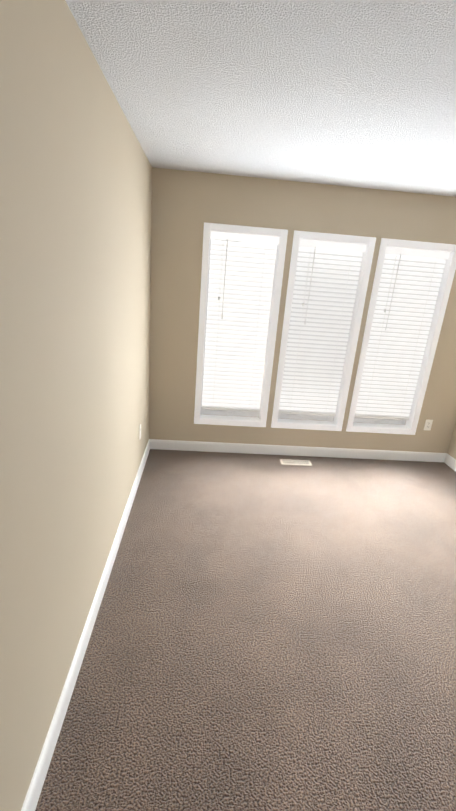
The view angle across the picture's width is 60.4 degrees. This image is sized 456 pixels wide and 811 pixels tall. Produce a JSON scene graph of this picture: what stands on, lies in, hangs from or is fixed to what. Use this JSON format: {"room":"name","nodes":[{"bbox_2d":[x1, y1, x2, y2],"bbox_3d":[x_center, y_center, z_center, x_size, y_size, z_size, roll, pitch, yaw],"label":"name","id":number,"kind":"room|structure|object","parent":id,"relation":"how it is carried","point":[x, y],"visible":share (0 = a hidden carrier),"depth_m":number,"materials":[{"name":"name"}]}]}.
{"room":"empty living room","nodes":[
{"label":"empty living room","id":0,"kind":"room"},
{"bbox_2d":[0,0,151,810],"bbox_3d":[-0.608,0.157,0.869,0.120,2.440,5.970,3,19,-4],"label":"wall","id":1,"kind":"structure","parent":0,"point":[75,221],"depth_m":1.30,"materials":[{"name":"paint"}]},
{"bbox_2d":[21,439,149,810],"bbox_3d":[-0.648,1.142,1.612,0.015,0.100,4.755,3,19,-4],"label":"baseboard","id":2,"kind":"structure","parent":1,"relation":"attached to","point":[38,778],"depth_m":1.64,"materials":[{"name":"white wood"}]},
{"bbox_2d":[35,449,455,810],"bbox_3d":[1.836,1.445,1.642,5.800,0.120,6.350,3,19,-4],"label":"floor","id":3,"kind":"structure","parent":0,"point":[270,633],"depth_m":1.89,"materials":[{"name":"carpet"}]},
{"bbox_2d":[280,459,311,465],"bbox_3d":[0.660,0.553,3.818,0.300,0.007,0.110,3,19,-4],"label":"air vent register","id":4,"kind":"object","parent":3,"relation":"on","point":[295,462],"visible":1,"depth_m":3.81,"materials":[{"name":"white metal"}]},
{"bbox_2d":[65,0,455,196],"bbox_3d":[2.027,-0.975,0.829,5.800,0.120,6.350,3,19,-4],"label":"ceiling","id":5,"kind":"structure","parent":0,"point":[356,93],"depth_m":1.61,"materials":[{"name":"white paint"}]},
{"bbox_2d":[149,167,455,452],"bbox_3d":[1.200,-0.662,3.730,4.050,2.440,0.220,3,19,-4],"label":"wall","id":6,"kind":"structure","parent":0,"point":[186,205],"depth_m":3.37,"materials":[{"name":"paint"}]},
{"bbox_2d":[194,222,287,426],"bbox_3d":[0.082,-0.675,3.624,0.706,1.785,0.177,3,19,-4],"label":"window","id":7,"kind":"structure","parent":6,"relation":"in","point":[237,418],"depth_m":3.55,"materials":[{"name":"white wood"}]},
{"bbox_2d":[201,231,278,411],"bbox_3d":[0.086,-0.701,3.586,0.580,1.589,0.073,3,19,-4],"label":"window blind","id":8,"kind":"object","parent":7,"relation":"attached to","point":[241,276],"visible":1,"depth_m":3.56,"materials":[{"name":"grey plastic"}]},
{"bbox_2d":[150,439,446,461],"bbox_3d":[0.745,0.461,3.964,3.060,0.100,0.015,3,19,-4],"label":"baseboard","id":9,"kind":"structure","parent":6,"relation":"attached to","point":[290,450],"depth_m":3.95,"materials":[{"name":"white wood"}]},
{"bbox_2d":[271,230,375,430],"bbox_3d":[0.839,-0.634,3.679,0.711,1.785,0.177,3,19,-4],"label":"window","id":10,"kind":"structure","parent":6,"relation":"in","point":[308,422],"depth_m":3.60,"materials":[{"name":"white wood"}]},
{"bbox_2d":[278,239,365,415],"bbox_3d":[0.843,-0.660,3.641,0.585,1.589,0.073,3,19,-4],"label":"window blind","id":11,"kind":"object","parent":10,"relation":"attached to","point":[325,290],"visible":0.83,"depth_m":3.62,"materials":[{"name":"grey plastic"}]},
{"bbox_2d":[346,238,455,434],"bbox_3d":[1.597,-0.593,3.735,0.713,1.785,0.177,3,19,-4],"label":"window","id":12,"kind":"structure","parent":6,"relation":"in","point":[386,426],"depth_m":3.66,"materials":[{"name":"white wood"}]},
{"bbox_2d":[355,247,450,419],"bbox_3d":[1.601,-0.619,3.697,0.587,1.589,0.073,3,19,-4],"label":"window blind","id":13,"kind":"object","parent":12,"relation":"attached to","point":[407,295],"visible":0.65,"depth_m":3.67,"materials":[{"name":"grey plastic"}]},
{"bbox_2d":[424,420,432,430],"bbox_3d":[2.016,0.197,3.947,0.070,0.114,0.008,3,19,-4],"label":"electrical outlet","id":14,"kind":"object","parent":6,"relation":"attached to","point":[428,424],"visible":1,"depth_m":3.94,"materials":[{"name":"white plastic"}]},
{"bbox_2d":[447,423,455,459],"bbox_3d":[2.809,-0.417,3.378,0.870,2.440,0.770,3,19,-4],"label":"wall","id":15,"kind":"structure","parent":0,"point":[452,450],"depth_m":3.98,"materials":[{"name":"paint"}]},
{"bbox_2d":[444,453,455,471],"bbox_3d":[2.281,0.668,3.711,0.015,0.100,0.785,3,19,-4],"label":"baseboard","id":16,"kind":"structure","parent":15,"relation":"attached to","point":[450,461],"depth_m":3.98,"materials":[{"name":"white wood"}]}
]}

